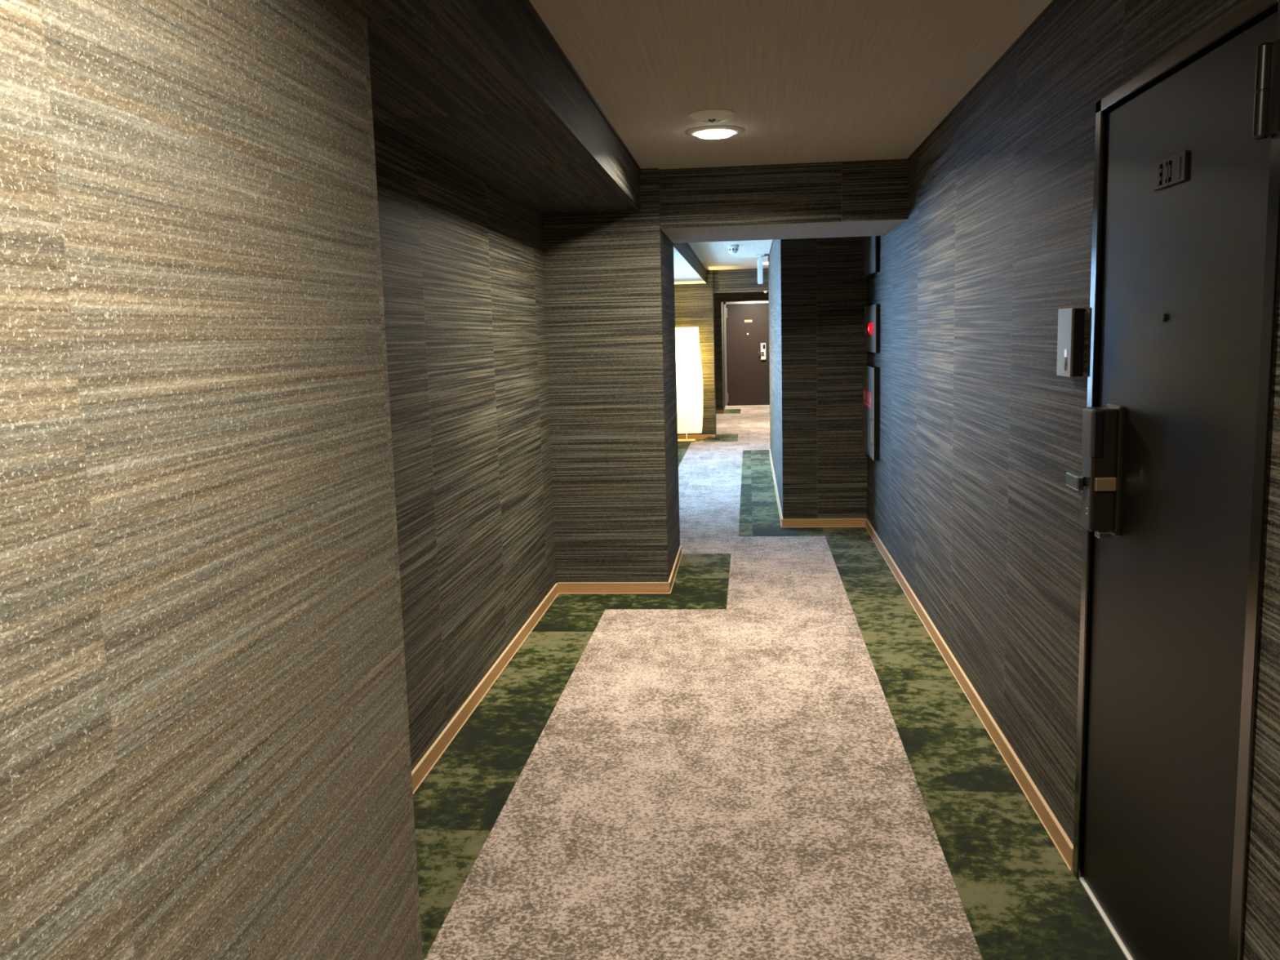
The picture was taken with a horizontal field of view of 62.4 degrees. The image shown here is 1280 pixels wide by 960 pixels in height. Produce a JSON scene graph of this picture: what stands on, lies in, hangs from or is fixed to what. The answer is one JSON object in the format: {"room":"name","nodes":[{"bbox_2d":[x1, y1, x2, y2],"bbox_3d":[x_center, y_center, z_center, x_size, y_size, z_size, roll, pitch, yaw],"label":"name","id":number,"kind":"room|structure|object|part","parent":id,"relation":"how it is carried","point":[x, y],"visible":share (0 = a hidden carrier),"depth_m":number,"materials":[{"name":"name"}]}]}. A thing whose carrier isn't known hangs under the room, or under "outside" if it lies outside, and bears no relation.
{"room":"hotel corridor","nodes":[
{"label":"hotel corridor","id":0,"kind":"room"},
{"bbox_2d":[0,0,422,959],"bbox_3d":[-1.015,0.288,0.162,0.640,2.280,4.034,-1,8,6],"label":"wall","id":1,"kind":"structure","parent":0,"point":[205,750],"depth_m":1.35,"materials":[{"name":"paper"}]},
{"bbox_2d":[373,116,556,771],"bbox_3d":[-0.812,-0.241,3.965,0.265,2.280,3.646,-1,8,6],"label":"wall","id":2,"kind":"structure","parent":0,"point":[463,262],"depth_m":3.97,"materials":[{"name":"grey paper"}]},
{"bbox_2d":[411,582,558,794],"bbox_3d":[-0.644,0.855,4.102,0.012,0.062,3.646,-1,8,6],"label":"baseboard","id":3,"kind":"structure","parent":2,"relation":"attached to","point":[429,759],"depth_m":4.11,"materials":[{"name":"brown wood"}]},
{"bbox_2d":[365,0,639,213],"bbox_3d":[-0.652,-0.993,1.795,0.525,0.208,7.680,-1,8,6],"label":"beam","id":4,"kind":"structure","parent":0,"point":[481,85],"depth_m":3.03,"materials":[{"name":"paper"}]},
{"bbox_2d":[522,0,640,171],"bbox_3d":[-0.389,-1.093,1.754,0.008,0.012,7.680,-1,8,6],"label":"trim","id":5,"kind":"structure","parent":4,"relation":"attached to","point":[527,2],"depth_m":3.42,"materials":[{"name":"brown wood"}]},
{"bbox_2d":[542,168,679,582],"bbox_3d":[-0.264,-0.569,6.231,0.890,2.280,1.020,-1,8,6],"label":"wall pillar","id":6,"kind":"structure","parent":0,"point":[609,275],"depth_m":5.73,"materials":[{"name":"grey paper"}]},
{"bbox_2d":[557,582,670,593],"bbox_3d":[-0.150,0.600,5.859,0.634,0.062,0.012,-1,8,6],"label":"baseboard","id":7,"kind":"structure","parent":6,"relation":"attached to","point":[589,587],"depth_m":5.86,"materials":[{"name":"brown wood"}]},
{"bbox_2d":[667,545,682,593],"bbox_3d":[0.214,0.525,6.330,0.012,0.062,1.029,-1,8,6],"label":"baseboard","id":8,"kind":"structure","parent":6,"relation":"attached to","point":[673,575],"depth_m":6.27,"materials":[{"name":"brown wood"}]},
{"bbox_2d":[673,242,706,284],"bbox_3d":[0.144,-2.157,10.274,0.700,0.170,7.470,-1,8,6],"label":"ceiling","id":9,"kind":"structure","parent":0,"point":[687,268],"depth_m":10.89,"materials":[{"name":"white paint"}]},
{"bbox_2d":[674,270,716,437],"bbox_3d":[0.566,-1.681,14.307,0.885,2.235,0.430,-1,8,6],"label":"wall","id":10,"kind":"structure","parent":0,"point":[694,303],"depth_m":14.02,"materials":[{"name":"grey paper"}]},
{"bbox_2d":[677,434,715,439],"bbox_3d":[0.622,-0.575,14.232,0.785,0.062,0.012,-1,8,6],"label":"baseboard","id":11,"kind":"structure","parent":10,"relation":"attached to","point":[704,436],"depth_m":14.22,"materials":[{"name":"brown wood"}]},
{"bbox_2d":[685,242,706,271],"bbox_3d":[0.494,-2.236,10.227,0.007,0.020,7.470,-1,8,6],"label":"trim","id":12,"kind":"structure","parent":10,"relation":"attached to","point":[686,243],"depth_m":11.11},
{"bbox_2d":[714,293,724,411],"bbox_3d":[1.056,-2.388,19.334,0.930,2.235,1.610,-1,8,6],"label":"wall","id":13,"kind":"structure","parent":0,"point":[718,304],"depth_m":18.54,"materials":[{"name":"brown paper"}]},
{"bbox_2d":[715,409,723,413],"bbox_3d":[1.053,-1.200,18.678,0.830,0.062,0.012,-1,8,6],"label":"baseboard","id":14,"kind":"structure","parent":13,"relation":"attached to","point":[717,411],"depth_m":18.64,"materials":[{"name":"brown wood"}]},
{"bbox_2d":[687,240,772,270],"bbox_3d":[1.307,-2.764,13.282,2.700,0.150,13.800,-1,8,6],"label":"ceiling","id":15,"kind":"structure","parent":0,"point":[713,255],"depth_m":11.16,"materials":[{"name":"white paint"}]},
{"bbox_2d":[727,244,738,253],"bbox_3d":[0.883,-2.186,10.006,0.112,0.080,0.112,-1,8,6],"label":"smoke detector","id":16,"kind":"object","parent":15,"relation":"attached to","point":[733,249],"visible":1,"depth_m":9.97,"materials":[{"name":"white plastic"}]},
{"bbox_2d":[712,268,768,293],"bbox_3d":[1.859,-2.666,14.051,1.765,0.285,0.400,-1,8,6],"label":"ceiling beam","id":17,"kind":"structure","parent":15,"relation":"attached to","point":[724,281],"depth_m":13.91,"materials":[{"name":"grey paper"}]},
{"bbox_2d":[755,253,764,284],"bbox_3d":[1.306,-2.288,11.471,0.093,0.300,0.300,-1,8,6],"label":"sign","id":18,"kind":"object","parent":15,"relation":"hanging from","point":[760,274],"visible":1,"depth_m":11.33,"materials":[{"name":"white"}]},
{"bbox_3d":[1.302,-2.431,11.451,0.093,0.010,0.300,-1,8,6],"label":"mounting plate","id":19,"kind":"part","parent":18,"relation":"part of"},
{"bbox_2d":[720,291,768,302],"bbox_3d":[2.001,-3.264,18.383,1.170,0.290,0.170,-1,8,6],"label":"lintel","id":20,"kind":"object","parent":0,"point":[757,295],"visible":0.43,"depth_m":18.33,"materials":[{"name":"brown wood"}]},
{"bbox_2d":[413,406,1127,959],"bbox_3d":[0.925,0.154,9.290,2.700,0.050,22.450,-1,8,6],"label":"floor","id":21,"kind":"structure","parent":0,"point":[771,754],"depth_m":3.35,"materials":[{"name":"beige carpet"}]},
{"bbox_2d":[675,327,702,442],"bbox_3d":[0.633,-1.253,13.899,0.379,1.495,0.286,-1,8,6],"label":"floor lamp","id":22,"kind":"object","parent":21,"relation":"on","point":[688,360],"visible":0.78,"depth_m":13.76,"materials":[{"name":"paper"}]},
{"bbox_2d":[697,436,719,439],"bbox_3d":[0.916,-0.556,14.099,0.300,0.042,0.094,2,9,23],"label":"power cord","id":23,"kind":"object","parent":21,"relation":"on","point":[708,437],"visible":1,"depth_m":14.06,"materials":[{"name":"black plastic"}]},
{"bbox_2d":[528,0,1052,169],"bbox_3d":[0.159,-1.219,2.147,2.700,0.100,8.800,-1,8,6],"label":"ceiling","id":24,"kind":"structure","parent":0,"point":[803,81],"depth_m":3.48,"materials":[{"name":"white paint"}]},
{"bbox_2d":[688,108,734,123],"bbox_3d":[0.286,-1.438,4.194,0.182,0.033,0.182,-1,8,6],"label":"ceiling sensor","id":25,"kind":"object","parent":24,"relation":"attached to","point":[713,115],"visible":1,"depth_m":4.14,"materials":[{"name":"white plastic"}]},
{"bbox_2d":[687,125,742,138],"bbox_3d":[0.323,-1.492,4.558,0.240,0.026,0.240,-1,8,6],"label":"recessed light","id":26,"kind":"object","parent":24,"relation":"in","point":[711,131],"visible":1,"depth_m":4.50,"materials":[{"name":"white plastic"}]},
{"bbox_2d":[658,158,908,243],"bbox_3d":[0.795,-1.562,5.997,1.290,0.305,0.950,-1,8,6],"label":"ceiling beam","id":27,"kind":"structure","parent":24,"relation":"attached to","point":[869,197],"depth_m":5.54,"materials":[{"name":"grey paper"}]},
{"bbox_2d":[768,236,866,519],"bbox_3d":[1.779,-1.112,9.771,1.070,2.280,4.640,-1,8,6],"label":"wall","id":28,"kind":"structure","parent":0,"point":[818,286],"depth_m":7.53,"materials":[{"name":"grey paper"}]},
{"bbox_2d":[767,240,773,259],"bbox_3d":[1.215,-2.179,9.679,0.006,0.022,4.640,-1,8,6],"label":"trim","id":29,"kind":"structure","parent":28,"relation":"attached to","point":[772,240],"depth_m":10.37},
{"bbox_2d":[768,448,782,527],"bbox_3d":[1.271,-0.007,9.978,0.012,0.062,4.640,-1,8,6],"label":"baseboard","id":30,"kind":"structure","parent":28,"relation":"attached to","point":[770,454],"depth_m":9.13,"materials":[{"name":"brown wood"}]},
{"bbox_2d":[782,518,865,527],"bbox_3d":[1.335,0.312,7.655,0.609,0.062,0.012,-1,8,6],"label":"baseboard","id":31,"kind":"structure","parent":28,"relation":"attached to","point":[813,522],"depth_m":7.65,"materials":[{"name":"brown wood"}]},
{"bbox_2d":[866,0,1279,959],"bbox_3d":[1.353,-0.127,2.705,0.470,2.280,9.640,-1,8,6],"label":"wall","id":32,"kind":"structure","parent":0,"point":[969,496],"depth_m":3.29,"materials":[{"name":"grey paper"}]},
{"bbox_2d":[862,364,879,460],"bbox_3d":[1.551,-0.467,7.116,0.046,0.600,0.636,-1,8,6],"label":"panel","id":33,"kind":"object","parent":32,"relation":"attached to","point":[870,373],"visible":1,"depth_m":6.91,"materials":[{"name":"grey metal"}]},
{"bbox_3d":[1.538,-0.467,7.118,0.004,0.594,0.628,-1,8,6],"label":"panel","id":34,"kind":"part","parent":33,"relation":"part of","materials":[{"name":"grey metal"}]},
{"bbox_3d":[1.509,-0.312,6.878,0.007,0.140,0.015,-1,8,6],"label":"cabinet pull","id":35,"kind":"part","parent":33,"relation":"part of","materials":[{"name":"silver metal"}]},
{"bbox_2d":[864,304,879,352],"bbox_3d":[1.530,-1.008,7.042,0.059,0.308,0.636,-1,8,6],"label":"panel","id":36,"kind":"object","parent":32,"relation":"attached to","point":[872,313],"visible":1,"depth_m":6.85,"materials":[{"name":"black plastic"}]},
{"bbox_3d":[1.533,-1.008,7.042,0.004,0.302,0.628,-1,8,6],"label":"panel","id":37,"kind":"part","parent":36,"relation":"part of","materials":[{"name":"grey metal"}]},
{"bbox_2d":[867,322,873,334],"bbox_3d":[1.499,-0.987,6.883,0.030,0.082,0.082,-1,8,6],"label":"lamp","id":38,"kind":"object","parent":36,"relation":"attached to","point":[870,327],"depth_m":6.85,"materials":[{"name":"red plastic"}]},
{"bbox_2d":[864,235,879,276],"bbox_3d":[1.529,-1.598,6.967,0.030,0.478,0.620,-1,8,6],"label":"wall panel","id":39,"kind":"object","parent":32,"relation":"attached to","point":[872,243],"visible":0.51,"depth_m":6.86,"materials":[{"name":"black plastic"}]},
{"bbox_3d":[1.518,-1.598,6.969,0.004,0.472,0.613,-1,8,6],"label":"panel","id":40,"kind":"part","parent":39,"relation":"part of","materials":[{"name":"grey metal"}]},
{"bbox_2d":[865,518,1073,871],"bbox_3d":[1.381,0.649,5.194,0.012,0.062,4.945,-1,8,6],"label":"baseboard","id":41,"kind":"structure","parent":32,"relation":"attached to","point":[1060,838],"depth_m":3.67,"materials":[{"name":"brown wood"}]},
{"bbox_2d":[907,0,1057,160],"bbox_3d":[0.989,-1.115,1.634,0.006,0.010,7.730,-1,8,6],"label":"trim","id":42,"kind":"structure","parent":32,"relation":"attached to","point":[1053,2],"depth_m":3.53,"materials":[{"name":"brown wood"}]},
{"bbox_2d":[1056,307,1084,377],"bbox_3d":[1.094,-0.350,2.688,0.036,0.171,0.119,-1,8,6],"label":"intercom","id":43,"kind":"object","parent":32,"relation":"attached to","point":[1070,340],"visible":1,"depth_m":2.64,"materials":[{"name":"silver plastic"}]},
{"bbox_2d":[1066,0,1279,959],"bbox_3d":[1.068,0.128,2.174,0.192,1.935,0.915,-1,8,6],"label":"door","id":44,"kind":"structure","parent":32,"relation":"in","point":[1174,481],"depth_m":2.07,"materials":[{"name":"metal"}]},
{"bbox_3d":[1.058,0.004,2.431,0.046,0.031,0.087,-1,8,6],"label":"handle","id":45,"kind":"part","parent":44,"relation":"part of","materials":[{"name":"brown metal"}]},
{"bbox_3d":[1.046,-0.609,2.084,0.006,0.055,0.157,-1,8,6],"label":"number plate","id":46,"kind":"part","parent":44,"relation":"part of","materials":[{"name":"silver metal"}]},
{"bbox_3d":[2.029,-2.525,20.139,2.700,2.235,0.210,-1,8,6],"label":"wall","id":47,"kind":"structure","parent":0,"visible":0},
{"bbox_2d":[723,300,769,407],"bbox_3d":[2.119,-2.384,20.015,1.038,1.985,0.135,-1,8,6],"label":"door","id":48,"kind":"structure","parent":47,"relation":"in","point":[746,323],"depth_m":20.05,"materials":[{"name":"metal"}]}
]}

